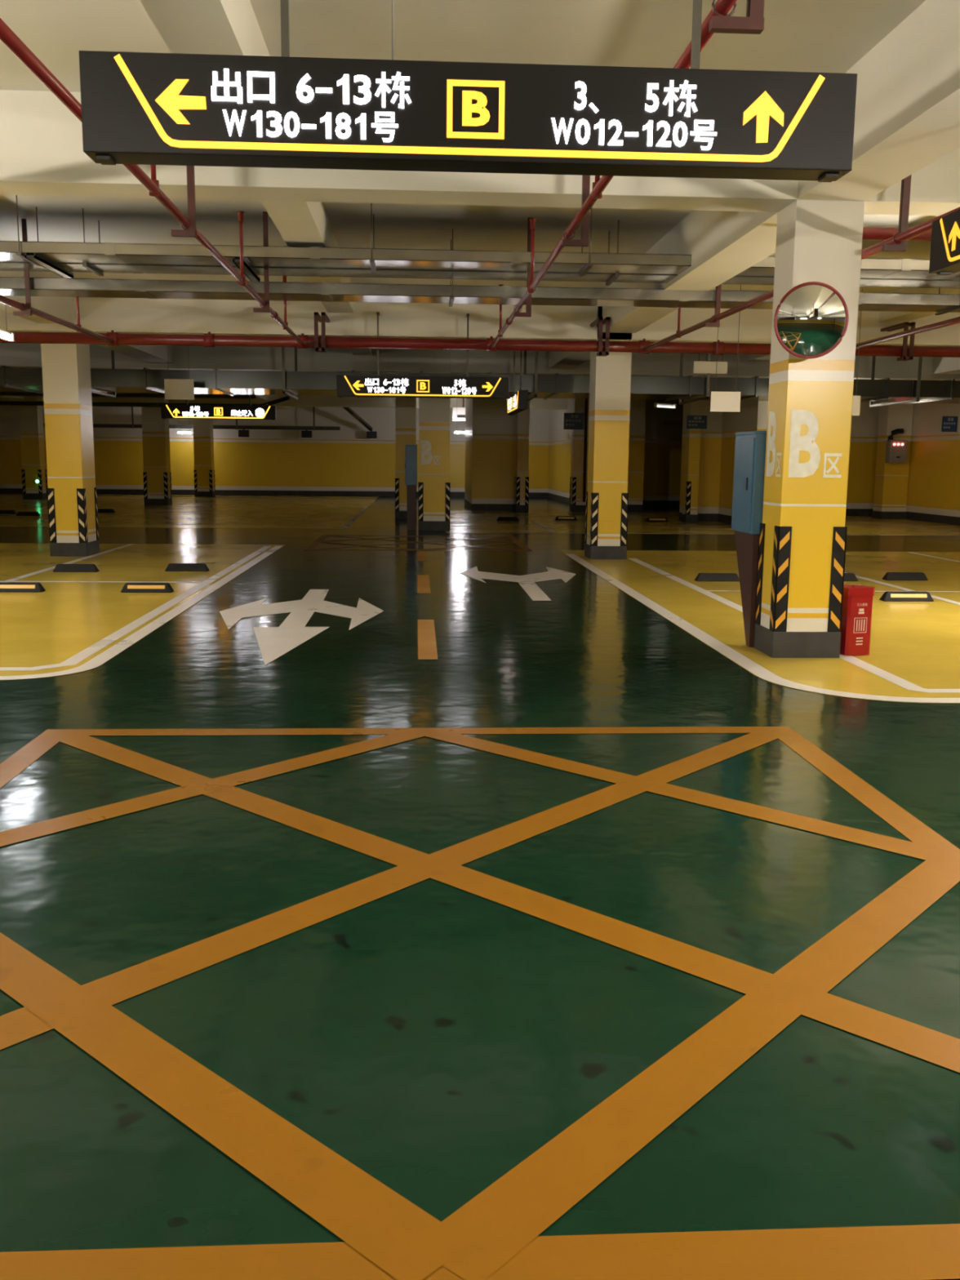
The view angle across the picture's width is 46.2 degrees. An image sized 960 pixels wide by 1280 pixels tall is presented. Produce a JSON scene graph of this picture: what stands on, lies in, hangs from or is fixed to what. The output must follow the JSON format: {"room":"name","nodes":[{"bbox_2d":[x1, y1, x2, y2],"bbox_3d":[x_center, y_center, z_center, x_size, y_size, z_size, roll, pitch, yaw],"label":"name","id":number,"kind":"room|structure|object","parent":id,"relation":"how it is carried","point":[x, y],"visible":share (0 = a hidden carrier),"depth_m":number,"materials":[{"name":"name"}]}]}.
{"room":"parking garage","nodes":[
{"label":"parking garage","id":0,"kind":"room"},
{"bbox_2d":[0,404,549,497],"bbox_3d":[-10.815,-7.809,44.998,35.524,4.000,0.424,0,9,-3],"label":"wall","id":1,"kind":"structure","parent":0,"point":[344,462],"depth_m":45.01,"materials":[{"name":"paint"}]},
{"bbox_2d":[366,430,377,438],"bbox_3d":[-4.289,-8.166,44.743,0.400,0.310,0.720,0,9,-3],"label":"speaker box","id":2,"kind":"object","parent":1,"relation":"attached to","point":[370,434],"visible":1,"depth_m":44.40,"materials":[{"name":"black plastic"}]},
{"bbox_2d":[0,0,938,293],"bbox_3d":[-1.037,-5.574,18.320,52.000,0.200,66.000,0,9,-3],"label":"ceiling","id":3,"kind":"structure","parent":0,"point":[819,36],"depth_m":7.00,"materials":[{"name":"paint"}]},
{"bbox_2d":[0,303,14,341],"bbox_3d":[-5.793,-4.164,13.326,0.056,1.098,1.300,0,9,-3],"label":"lamp","id":4,"kind":"object","parent":3,"relation":"hanging from","point":[10,337],"visible":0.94,"depth_m":13.84,"materials":[{"name":"white plastic"}]},
{"bbox_2d":[0,395,24,399],"bbox_3d":[-14.502,-4.712,14.652,0.500,0.599,60.000,0,9,-3],"label":"ceiling beam","id":5,"kind":"structure","parent":3,"relation":"attached to","point":[2,397],"depth_m":37.85,"materials":[{"name":"paint"}]},
{"bbox_2d":[0,218,113,343],"bbox_3d":[-4.807,-3.599,9.547,0.184,1.000,12.500,0,9,-3],"label":"pipe","id":6,"kind":"object","parent":3,"relation":"hanging from","point":[26,309],"visible":0.75,"depth_m":12.20,"materials":[{"name":"red metal"}]},
{"bbox_2d":[0,391,256,399],"bbox_3d":[-14.547,-6.539,27.543,18.070,1.035,0.140,0,9,-3],"label":"drain pipe","id":7,"kind":"object","parent":3,"relation":"hanging from","point":[2,393],"visible":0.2,"depth_m":27.91,"materials":[{"name":"grey metal"}]},
{"bbox_2d":[0,270,290,409],"bbox_3d":[-6.105,-4.708,15.128,0.520,0.599,60.000,0,9,-3],"label":"ceiling beam","id":8,"kind":"structure","parent":3,"relation":"attached to","point":[61,307],"depth_m":16.11,"materials":[{"name":"paint"}]},
{"bbox_2d":[0,395,289,407],"bbox_3d":[-9.587,-6.806,31.839,8.460,0.420,0.120,0,9,-3],"label":"drain pipe","id":9,"kind":"object","parent":8,"relation":"hanging from","point":[286,397],"visible":0.55,"depth_m":31.81,"materials":[{"name":"metal"}]},
{"bbox_2d":[0,17,304,346],"bbox_3d":[-2.051,-3.321,7.973,0.189,1.000,16.000,0,9,-3],"label":"pipe","id":10,"kind":"object","parent":3,"relation":"hanging from","point":[7,36],"visible":0.75,"depth_m":7.63,"materials":[{"name":"red metal"}]},
{"bbox_2d":[164,345,194,399],"bbox_3d":[-5.303,-4.990,19.795,0.510,1.500,0.024,0,9,-3],"label":"board","id":11,"kind":"object","parent":3,"relation":"hanging from","point":[175,388],"visible":0.91,"depth_m":19.87,"materials":[{"name":"white"}]},
{"bbox_2d":[176,424,192,433],"bbox_3d":[-11.391,-8.761,43.342,0.600,1.608,0.056,0,9,-3],"label":"lamp","id":12,"kind":"object","parent":3,"relation":"hanging from","point":[179,431],"visible":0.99,"depth_m":43.44,"materials":[{"name":"white plastic"}]},
{"bbox_2d":[43,406,340,430],"bbox_3d":[-11.511,-8.969,44.042,12.000,1.420,0.440,0,9,-3],"label":"cable tray","id":13,"kind":"object","parent":3,"relation":"hanging from","point":[95,425],"visible":0.46,"depth_m":44.08,"materials":[{"name":"metal"}]},
{"bbox_2d":[238,429,249,436],"bbox_3d":[-9.268,-8.126,44.223,0.400,0.299,0.240,0,9,-3],"label":"speaker box","id":14,"kind":"object","parent":13,"relation":"attached to","point":[243,433],"visible":1,"depth_m":44.10,"materials":[{"name":"black plastic"}]},
{"bbox_2d":[301,430,311,437],"bbox_3d":[-6.822,-8.124,44.362,0.400,0.299,0.240,0,9,-3],"label":"speaker box","id":15,"kind":"object","parent":13,"relation":"attached to","point":[304,433],"visible":1,"depth_m":44.25,"materials":[{"name":"black plastic"}]},
{"bbox_2d":[160,394,276,420],"bbox_3d":[-5.854,-5.776,25.188,2.531,1.662,0.157,0,9,-3],"label":"hanging sign","id":16,"kind":"object","parent":3,"relation":"hanging from","point":[167,411],"visible":0.99,"depth_m":25.22,"materials":[{"name":"black plastic"}]},
{"bbox_2d":[139,0,382,397],"bbox_3d":[-1.981,-4.814,15.345,0.380,0.380,60.000,0,9,-3],"label":"ceiling beam","id":17,"kind":"structure","parent":3,"relation":"attached to","point":[214,27],"depth_m":5.96,"materials":[{"name":"paint"}]},
{"bbox_2d":[0,395,567,409],"bbox_3d":[-2.255,-8.564,39.783,52.000,0.700,0.400,0,9,-3],"label":"ceiling beam","id":18,"kind":"structure","parent":3,"relation":"attached to","point":[303,400],"depth_m":39.45,"materials":[{"name":"paint"}]},
{"bbox_2d":[342,407,373,431],"bbox_3d":[-4.774,-8.729,43.032,0.222,1.399,2.577,5,10,23],"label":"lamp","id":19,"kind":"object","parent":3,"relation":"hanging from","point":[348,410],"visible":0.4,"depth_m":43.22,"materials":[{"name":"metal"}]},
{"bbox_2d":[452,398,465,421],"bbox_3d":[-0.578,-8.281,39.540,0.800,1.150,0.256,0,9,-3],"label":"illuminated sign","id":20,"kind":"object","parent":3,"relation":"attached to","point":[460,411],"visible":0.5,"depth_m":39.47,"materials":[{"name":"white plastic"}]},
{"bbox_2d":[457,414,465,417],"bbox_3d":[-0.496,-7.841,39.489,0.600,0.100,0.006,0,9,-3],"label":"vent","id":21,"kind":"object","parent":20,"relation":"attached to","point":[458,415],"depth_m":39.48,"materials":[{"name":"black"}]},
{"bbox_2d":[262,394,654,399],"bbox_3d":[-1.847,-7.408,32.587,52.000,0.700,0.400,0,9,-3],"label":"ceiling beam","id":22,"kind":"structure","parent":3,"relation":"attached to","point":[263,394],"depth_m":32.67,"materials":[{"name":"paint"}]},
{"bbox_2d":[453,414,465,433],"bbox_3d":[-0.542,-8.009,39.259,0.760,1.598,0.056,0,9,-3],"label":"lamp","id":23,"kind":"object","parent":3,"relation":"hanging from","point":[454,432],"visible":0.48,"depth_m":39.34,"materials":[{"name":"white plastic"}]},
{"bbox_2d":[79,0,857,182],"bbox_3d":[-0.013,-2.335,3.653,2.531,1.543,0.157,0,9,-3],"label":"hanging sign","id":24,"kind":"object","parent":3,"relation":"hanging from","point":[285,111],"visible":1,"depth_m":3.68,"materials":[{"name":"black plastic"}]},
{"bbox_2d":[0,89,959,215],"bbox_3d":[-0.465,-3.549,8.229,52.000,0.600,0.440,0,9,-3],"label":"ceiling beam","id":25,"kind":"structure","parent":3,"relation":"attached to","point":[42,153],"depth_m":8.10,"materials":[{"name":"paint"}]},
{"bbox_2d":[0,297,959,346],"bbox_3d":[-0.956,-4.888,16.887,52.000,0.700,0.450,0,9,-3],"label":"ceiling beam","id":26,"kind":"structure","parent":3,"relation":"attached to","point":[96,314],"depth_m":16.69,"materials":[{"name":"paint"}]},
{"bbox_2d":[336,311,508,399],"bbox_3d":[-0.843,-4.197,16.648,2.531,1.227,0.259,0,9,-3],"label":"sign","id":27,"kind":"object","parent":26,"relation":"hanging from","point":[347,385],"visible":1,"depth_m":16.60,"materials":[{"name":"black plastic"}]},
{"bbox_2d":[0,311,959,360],"bbox_3d":[-0.424,-4.397,16.332,29.000,0.525,0.880,0,9,-3],"label":"pipe","id":28,"kind":"object","parent":26,"relation":"attached to","point":[904,352],"visible":0.83,"depth_m":15.98,"materials":[{"name":"red metal"}]},
{"bbox_2d":[0,195,959,279],"bbox_3d":[-0.647,-4.077,11.441,28.000,0.575,0.640,0,9,-3],"label":"cable tray","id":29,"kind":"object","parent":3,"relation":"hanging from","point":[582,263],"visible":0.73,"depth_m":11.29,"materials":[{"name":"metal"}]},
{"bbox_2d":[24,252,73,278],"bbox_3d":[-4.411,-3.843,11.569,0.100,0.050,1.240,0,9,-3],"label":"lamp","id":30,"kind":"object","parent":29,"relation":"attached to","point":[36,258],"visible":1,"depth_m":11.46,"materials":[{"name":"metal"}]},
{"bbox_2d":[232,256,260,281],"bbox_3d":[-2.414,-3.842,11.683,0.100,0.050,1.240,0,9,-3],"label":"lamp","id":31,"kind":"object","parent":29,"relation":"attached to","point":[249,271],"visible":0.71,"depth_m":11.65,"materials":[{"name":"metal"}]},
{"bbox_2d":[0,228,959,315],"bbox_3d":[-0.719,-4.194,12.701,28.000,0.745,0.670,0,9,-3],"label":"cable tray","id":32,"kind":"object","parent":3,"relation":"hanging from","point":[942,304],"visible":0.78,"depth_m":12.57,"materials":[{"name":"metal"}]},
{"bbox_2d":[0,346,959,406],"bbox_3d":[-1.024,-5.320,21.607,26.400,1.340,2.240,0,9,-3],"label":"air duct","id":33,"kind":"object","parent":3,"relation":"hanging from","point":[292,384],"visible":0.62,"depth_m":20.87,"materials":[{"name":"metal"}]},
{"bbox_2d":[0,342,959,380],"bbox_3d":[-1.339,-5.972,23.640,52.000,0.700,0.450,0,9,-3],"label":"ceiling beam","id":34,"kind":"structure","parent":3,"relation":"attached to","point":[11,354],"depth_m":23.44,"materials":[{"name":"paint"}]},
{"bbox_2d":[0,208,959,288],"bbox_3d":[-0.681,-4.172,12.032,28.000,0.575,0.640,0,9,-3],"label":"cable tray","id":35,"kind":"object","parent":3,"relation":"hanging from","point":[99,268],"visible":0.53,"depth_m":12.05,"materials":[{"name":"metal"}]},
{"bbox_2d":[506,350,528,415],"bbox_3d":[0.652,-4.852,19.820,0.157,1.667,2.531,0,9,-3],"label":"sign","id":36,"kind":"object","parent":3,"relation":"hanging from","point":[517,402],"visible":0.98,"depth_m":19.15,"materials":[{"name":"black plastic"}]},
{"bbox_2d":[489,0,764,348],"bbox_3d":[0.664,-3.319,8.127,0.189,1.000,16.000,0,9,-3],"label":"pipe","id":37,"kind":"object","parent":3,"relation":"hanging from","point":[717,20],"visible":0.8,"depth_m":6.84,"materials":[{"name":"red metal"}]},
{"bbox_2d":[653,402,676,408],"bbox_3d":[4.438,-6.163,26.854,0.800,1.228,0.056,-8,12,-43],"label":"lamp","id":38,"kind":"object","parent":3,"relation":"hanging from","point":[655,405],"visible":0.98,"depth_m":26.90,"materials":[{"name":"white plastic"}]},
{"bbox_2d":[693,353,727,373],"bbox_3d":[3.742,-4.860,18.198,0.550,1.080,0.024,0,9,-3],"label":"board","id":39,"kind":"object","parent":3,"relation":"hanging from","point":[700,366],"visible":0.83,"depth_m":18.26,"materials":[{"name":"white"}]},
{"bbox_2d":[710,284,741,412],"bbox_3d":[3.252,-3.932,14.769,0.395,1.840,0.024,0,9,-3],"label":"board","id":40,"kind":"object","parent":3,"relation":"hanging from","point":[719,401],"visible":0.91,"depth_m":14.88,"materials":[{"name":"white"}]},
{"bbox_2d":[548,0,959,368],"bbox_3d":[2.152,-4.703,15.597,0.510,0.599,60.000,0,9,-3],"label":"ceiling beam","id":41,"kind":"structure","parent":3,"relation":"attached to","point":[907,115],"depth_m":7.02,"materials":[{"name":"paint"}]},
{"bbox_2d":[928,208,959,275],"bbox_3d":[2.891,-2.406,5.590,0.157,0.761,2.531,0,9,-3],"label":"sign","id":42,"kind":"object","parent":41,"relation":"hanging from","point":[944,255],"visible":1,"depth_m":6.68,"materials":[{"name":"black plastic"}]},
{"bbox_2d":[643,173,959,351],"bbox_3d":[2.770,-3.674,10.471,0.165,1.000,11.502,0,9,-4],"label":"pipe","id":43,"kind":"object","parent":3,"relation":"hanging from","point":[898,242],"visible":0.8,"depth_m":8.28,"materials":[{"name":"red metal"}]},
{"bbox_2d":[747,287,959,360],"bbox_3d":[6.316,-4.809,15.816,0.400,0.380,60.000,0,9,-3],"label":"ceiling beam","id":44,"kind":"structure","parent":3,"relation":"attached to","point":[884,316],"depth_m":16.35,"materials":[{"name":"paint"}]},
{"bbox_2d":[851,287,862,415],"bbox_3d":[4.867,-3.916,14.863,0.400,1.870,0.024,0,9,-3],"label":"board","id":45,"kind":"object","parent":3,"relation":"hanging from","point":[856,399],"visible":0.42,"depth_m":14.98,"materials":[{"name":"white"}]},
{"bbox_2d":[862,226,932,239],"bbox_3d":[7.980,-3.599,9.430,11.000,0.720,0.160,0,9,-3],"label":"pipe","id":46,"kind":"object","parent":3,"relation":"hanging from","point":[868,233],"visible":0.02,"depth_m":9.17,"materials":[{"name":"red metal"}]},
{"bbox_2d":[855,316,959,348],"bbox_3d":[5.371,-3.831,11.609,0.184,1.000,9.500,0,9,-3],"label":"pipe","id":47,"kind":"object","parent":3,"relation":"hanging from","point":[956,320],"visible":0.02,"depth_m":13.65,"materials":[{"name":"red metal"}]},
{"bbox_2d":[931,356,959,374],"bbox_3d":[10.358,-4.699,16.063,0.500,0.599,60.000,0,9,-3],"label":"ceiling beam","id":48,"kind":"structure","parent":3,"relation":"attached to","point":[940,365],"depth_m":23.51,"materials":[{"name":"paint"}]},
{"bbox_2d":[0,493,959,1279],"bbox_3d":[-1.077,-1.429,18.983,52.000,0.205,66.000,0,9,-3],"label":"floor","id":49,"kind":"structure","parent":0,"point":[380,899],"depth_m":3.82,"materials":[{"name":"green paint"}]},
{"bbox_2d":[0,510,17,514],"bbox_3d":[-12.268,-3.308,29.104,0.563,0.100,0.144,0,9,-3],"label":"wheel stop","id":50,"kind":"object","parent":49,"relation":"on","point":[2,512],"visible":0.97,"depth_m":29.05,"materials":[{"name":"black rubber"}]},
{"bbox_2d":[0,582,44,592],"bbox_3d":[-5.144,-0.589,12.537,0.563,0.100,0.144,0,9,-3],"label":"wheel stop","id":51,"kind":"object","parent":49,"relation":"on","point":[7,587],"visible":1,"depth_m":12.49,"materials":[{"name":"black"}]},
{"bbox_2d":[16,511,39,515],"bbox_3d":[-11.375,-3.180,28.363,0.563,0.100,0.144,0,9,-3],"label":"wheel stop","id":52,"kind":"object","parent":49,"relation":"on","point":[19,513],"visible":1,"depth_m":28.31,"materials":[{"name":"black rubber"}]},
{"bbox_2d":[17,395,47,499],"bbox_3d":[-15.528,-6.910,39.093,0.648,4.000,0.628,0,9,-3],"label":"pillar","id":53,"kind":"structure","parent":49,"relation":"on","point":[31,417],"depth_m":38.89,"materials":[{"name":"paint"}]},
{"bbox_2d":[34,479,40,483],"bbox_3d":[-15.312,-5.493,38.987,0.200,0.120,0.082,0,9,-3],"label":"lamp","id":54,"kind":"object","parent":53,"relation":"attached to","point":[36,481],"visible":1,"depth_m":38.95,"materials":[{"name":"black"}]},
{"bbox_2d":[40,330,99,556],"bbox_3d":[-6.212,-3.291,17.034,0.543,4.000,0.708,0,9,-3],"label":"pillar","id":55,"kind":"structure","parent":49,"relation":"on","point":[72,491],"depth_m":16.83,"materials":[{"name":"paint"}]},
{"bbox_2d":[53,564,98,572],"bbox_3d":[-5.295,-0.946,14.764,0.563,0.100,0.144,0,9,-3],"label":"wheel stop","id":56,"kind":"object","parent":49,"relation":"on","point":[59,567],"visible":1,"depth_m":14.71,"materials":[{"name":"black rubber"}]},
{"bbox_2d":[97,508,115,512],"bbox_3d":[-10.090,-3.473,30.266,0.563,0.100,0.144,0,9,-3],"label":"wheel stop","id":57,"kind":"object","parent":49,"relation":"on","point":[100,510],"visible":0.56,"depth_m":30.22,"materials":[{"name":"black rubber"}]},
{"bbox_2d":[120,582,173,592],"bbox_3d":[-3.726,-0.588,12.618,0.563,0.100,0.144,0,9,-3],"label":"wheel stop","id":58,"kind":"object","parent":49,"relation":"on","point":[128,587],"visible":1,"depth_m":12.57,"materials":[{"name":"black rubber"}]},
{"bbox_2d":[141,397,172,505],"bbox_3d":[-10.106,-6.227,35.148,0.728,4.000,0.628,0,9,-3],"label":"pillar","id":59,"kind":"structure","parent":49,"relation":"on","point":[157,473],"depth_m":34.96,"materials":[{"name":"paint"}]},
{"bbox_2d":[164,563,208,571],"bbox_3d":[-3.896,-0.969,14.992,0.563,0.100,0.144,0,9,-3],"label":"wheel stop","id":60,"kind":"object","parent":49,"relation":"on","point":[171,566],"visible":1,"depth_m":14.94,"materials":[{"name":"black rubber"}]},
{"bbox_2d":[192,418,215,497],"bbox_3d":[-10.584,-7.508,43.132,0.678,4.000,0.628,0,9,-3],"label":"pillar","id":61,"kind":"structure","parent":49,"relation":"on","point":[203,442],"depth_m":42.95,"materials":[{"name":"paint"}]},
{"bbox_2d":[395,397,416,519],"bbox_3d":[-1.883,-5.103,28.618,0.548,4.000,0.578,0,9,-3],"label":"pillar","id":62,"kind":"structure","parent":49,"relation":"on","point":[405,407],"depth_m":28.35,"materials":[{"name":"paint"}]},
{"bbox_2d":[404,444,417,529],"bbox_3d":[-1.475,-3.266,24.118,0.266,1.797,0.462,0,9,-3],"label":"tall cabinet","id":63,"kind":"object","parent":49,"relation":"on","point":[411,451],"visible":1,"depth_m":23.88,"materials":[{"name":"blue metal"}]},
{"bbox_2d":[417,349,450,530],"bbox_3d":[-0.972,-4.347,23.948,0.678,4.000,0.628,0,9,-3],"label":"pillar","id":64,"kind":"structure","parent":49,"relation":"on","point":[433,483],"depth_m":23.71,"materials":[{"name":"paint"}]},
{"bbox_2d":[496,516,519,520],"bbox_3d":[0.692,-3.016,28.059,0.563,0.100,0.144,0,9,-3],"label":"wheel stop","id":65,"kind":"object","parent":49,"relation":"on","point":[500,518],"visible":1,"depth_m":28.01,"materials":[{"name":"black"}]},
{"bbox_2d":[514,400,529,511],"bbox_3d":[1.239,-5.760,32.915,0.368,4.000,0.608,0,9,-3],"label":"pillar","id":66,"kind":"structure","parent":49,"relation":"on","point":[521,487],"depth_m":32.74,"materials":[{"name":"paint"}]},
{"bbox_2d":[554,515,577,519],"bbox_3d":[2.189,-3.102,28.688,0.563,0.100,0.144,0,9,-3],"label":"wheel stop","id":67,"kind":"object","parent":49,"relation":"on","point":[557,517],"visible":1,"depth_m":28.64,"materials":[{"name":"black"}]},
{"bbox_2d":[568,398,589,511],"bbox_3d":[2.989,-5.808,33.321,0.528,4.000,0.628,0,9,-3],"label":"pillar","id":68,"kind":"structure","parent":49,"relation":"on","point":[576,504],"depth_m":33.14,"materials":[{"name":"paint"}]},
{"bbox_2d":[563,413,583,429],"bbox_3d":[2.718,-6.371,32.803,0.580,0.470,0.192,0,9,-3],"label":"plate","id":69,"kind":"object","parent":68,"relation":"attached to","point":[571,420],"visible":1,"depth_m":32.71,"materials":[{"name":"blue"}]},
{"bbox_2d":[565,414,580,426],"bbox_3d":[2.709,-6.384,32.704,0.435,0.320,0.002,0,9,-3],"label":"print","id":70,"kind":"object","parent":69,"relation":"attached to","point":[571,420],"depth_m":32.70,"materials":[{"name":"grey"}]},
{"bbox_2d":[582,398,587,502],"bbox_3d":[3.090,-5.899,32.947,0.074,3.700,0.074,4,10,19],"label":"drain pipe","id":71,"kind":"object","parent":68,"relation":"attached to","point":[586,399],"visible":0.79,"depth_m":32.98,"materials":[{"name":"metal"}]},
{"bbox_2d":[584,306,631,559],"bbox_3d":[1.986,-3.269,17.390,0.563,4.000,0.628,0,9,-3],"label":"pillar","id":72,"kind":"structure","parent":49,"relation":"on","point":[610,380],"depth_m":17.19,"materials":[{"name":"paint"}]},
{"bbox_2d":[627,399,645,511],"bbox_3d":[4.677,-5.918,34.109,0.528,4.000,0.628,0,9,-3],"label":"pillar","id":73,"kind":"structure","parent":49,"relation":"on","point":[637,406],"depth_m":33.86,"materials":[{"name":"paint"}]},
{"bbox_2d":[645,517,668,521],"bbox_3d":[4.460,-3.030,28.372,0.563,0.100,0.144,0,9,-3],"label":"wheel stop","id":74,"kind":"object","parent":49,"relation":"on","point":[649,519],"visible":1,"depth_m":28.32,"materials":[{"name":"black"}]},
{"bbox_2d":[680,400,702,522],"bbox_3d":[5.284,-4.935,28.002,0.308,4.000,0.508,0,9,-3],"label":"pillar","id":75,"kind":"structure","parent":49,"relation":"on","point":[692,436],"depth_m":27.91,"materials":[{"name":"paint"}]},
{"bbox_2d":[686,415,706,428],"bbox_3d":[5.278,-5.332,27.566,0.500,0.320,0.252,0,9,-3],"label":"plate","id":76,"kind":"object","parent":75,"relation":"attached to","point":[692,421],"visible":1,"depth_m":27.45,"materials":[{"name":"blue"}]},
{"bbox_2d":[688,416,704,426],"bbox_3d":[5.273,-5.331,27.439,0.375,0.218,0.002,0,9,-3],"label":"print","id":77,"kind":"object","parent":76,"relation":"attached to","point":[693,420],"depth_m":27.44,"materials":[{"name":"grey"}]},
{"bbox_2d":[694,573,739,581],"bbox_3d":[3.031,-0.803,14.366,0.563,0.100,0.144,0,9,-3],"label":"wheel stop","id":78,"kind":"object","parent":49,"relation":"on","point":[701,576],"visible":0.91,"depth_m":14.31,"materials":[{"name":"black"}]},
{"bbox_2d":[731,430,766,647],"bbox_3d":[2.425,-0.848,9.395,0.546,1.747,0.592,0,9,-3],"label":"tall cabinet","id":79,"kind":"object","parent":49,"relation":"on","point":[749,446],"visible":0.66,"depth_m":9.20,"materials":[{"name":"blue metal"}]},
{"bbox_2d":[754,199,864,657],"bbox_3d":[2.542,-1.872,8.689,0.538,4.000,0.478,0,9,-3],"label":"pillar","id":80,"kind":"structure","parent":49,"relation":"on","point":[802,553],"depth_m":8.58,"materials":[{"name":"paint"}]},
{"bbox_2d":[773,281,848,358],"bbox_3d":[2.392,-2.328,8.227,0.527,0.539,0.263,-1,9,-12],"label":"convex mirror","id":81,"kind":"object","parent":80,"relation":"attached to","point":[811,320],"visible":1,"depth_m":8.14,"materials":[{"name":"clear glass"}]},
{"bbox_2d":[844,573,857,581],"bbox_3d":[4.584,-0.815,14.534,0.563,0.100,0.144,0,9,-3],"label":"wheel stop","id":82,"kind":"object","parent":49,"relation":"on","point":[847,576],"visible":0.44,"depth_m":14.49,"materials":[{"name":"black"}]},
{"bbox_2d":[840,584,875,655],"bbox_3d":[2.960,-0.167,8.946,0.242,0.550,0.222,-2,10,-17],"label":"box","id":83,"kind":"object","parent":49,"relation":"on","point":[857,600],"visible":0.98,"depth_m":8.85,"materials":[{"name":"red metal"}]},
{"bbox_2d":[871,402,913,519],"bbox_3d":[11.363,-5.345,30.928,0.718,4.000,0.628,0,9,-3],"label":"pillar","id":84,"kind":"structure","parent":49,"relation":"on","point":[891,479],"depth_m":30.79,"materials":[{"name":"paint"}]},
{"bbox_2d":[884,428,907,462],"bbox_3d":[11.266,-5.254,30.460,0.495,0.926,0.310,0,9,-3],"label":"control box","id":85,"kind":"object","parent":84,"relation":"attached to","point":[895,450],"visible":1,"depth_m":30.36,"materials":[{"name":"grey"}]},
{"bbox_2d":[882,572,928,580],"bbox_3d":[5.555,-0.835,14.717,0.563,0.100,0.144,0,9,-3],"label":"wheel stop","id":86,"kind":"object","parent":49,"relation":"on","point":[888,575],"visible":1,"depth_m":14.67,"materials":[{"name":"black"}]},
{"bbox_2d":[880,591,933,601],"bbox_3d":[4.730,-0.485,12.485,0.563,0.100,0.144,0,9,-3],"label":"wheel stop","id":87,"kind":"object","parent":49,"relation":"on","point":[888,596],"visible":1,"depth_m":12.43,"materials":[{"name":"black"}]},
{"bbox_2d":[464,398,515,511],"bbox_3d":[0.276,-6.197,35.590,1.304,4.000,4.924,0,9,-3],"label":"wall","id":88,"kind":"structure","parent":0,"point":[490,432],"depth_m":33.28,"materials":[{"name":"paint"}]},
{"bbox_2d":[547,398,572,504],"bbox_3d":[3.304,-6.837,39.767,0.424,4.000,11.824,0,9,-3],"label":"wall","id":89,"kind":"structure","parent":0,"point":[559,438],"depth_m":42.08,"materials":[{"name":"paint"}]},
{"bbox_2d":[642,399,683,506],"bbox_3d":[6.079,-6.471,37.650,2.624,4.000,0.424,0,9,-3],"label":"wall","id":90,"kind":"structure","parent":0,"point":[663,442],"depth_m":37.50,"materials":[{"name":"paint"}]},
{"bbox_2d":[678,400,722,521],"bbox_3d":[6.544,-5.027,28.652,2.714,4.000,0.674,0,9,-3],"label":"wall","id":91,"kind":"structure","parent":0,"point":[710,437],"depth_m":28.41,"materials":[{"name":"paint"}]},
{"bbox_2d":[717,400,768,524],"bbox_3d":[6.470,-4.742,26.867,0.664,4.000,2.974,0,9,-3],"label":"wall","id":92,"kind":"structure","parent":0,"point":[752,415],"depth_m":27.45,"materials":[{"name":"paint"}]},
{"bbox_2d":[845,402,879,515],"bbox_3d":[10.136,-5.583,32.342,5.124,4.000,0.424,0,9,-3],"label":"wall","id":93,"kind":"structure","parent":0,"point":[864,426],"depth_m":32.26,"materials":[{"name":"paint"}]},
{"bbox_2d":[906,403,959,525],"bbox_3d":[12.210,-4.599,26.318,0.464,4.000,12.004,0,9,-3],"label":"wall","id":94,"kind":"structure","parent":0,"point":[933,495],"depth_m":29.31,"materials":[{"name":"paint"}]},
{"bbox_2d":[941,416,958,431],"bbox_3d":[11.676,-5.378,28.049,0.390,0.380,0.102,0,9,-3],"label":"plate","id":95,"kind":"object","parent":94,"relation":"attached to","point":[949,424],"visible":1,"depth_m":28.00,"materials":[{"name":"blue"}]},
{"bbox_2d":[943,417,955,428],"bbox_3d":[11.670,-5.392,27.995,0.292,0.258,0.002,0,9,-3],"label":"print","id":96,"kind":"object","parent":95,"relation":"attached to","point":[948,423],"depth_m":27.99,"materials":[{"name":"grey"}]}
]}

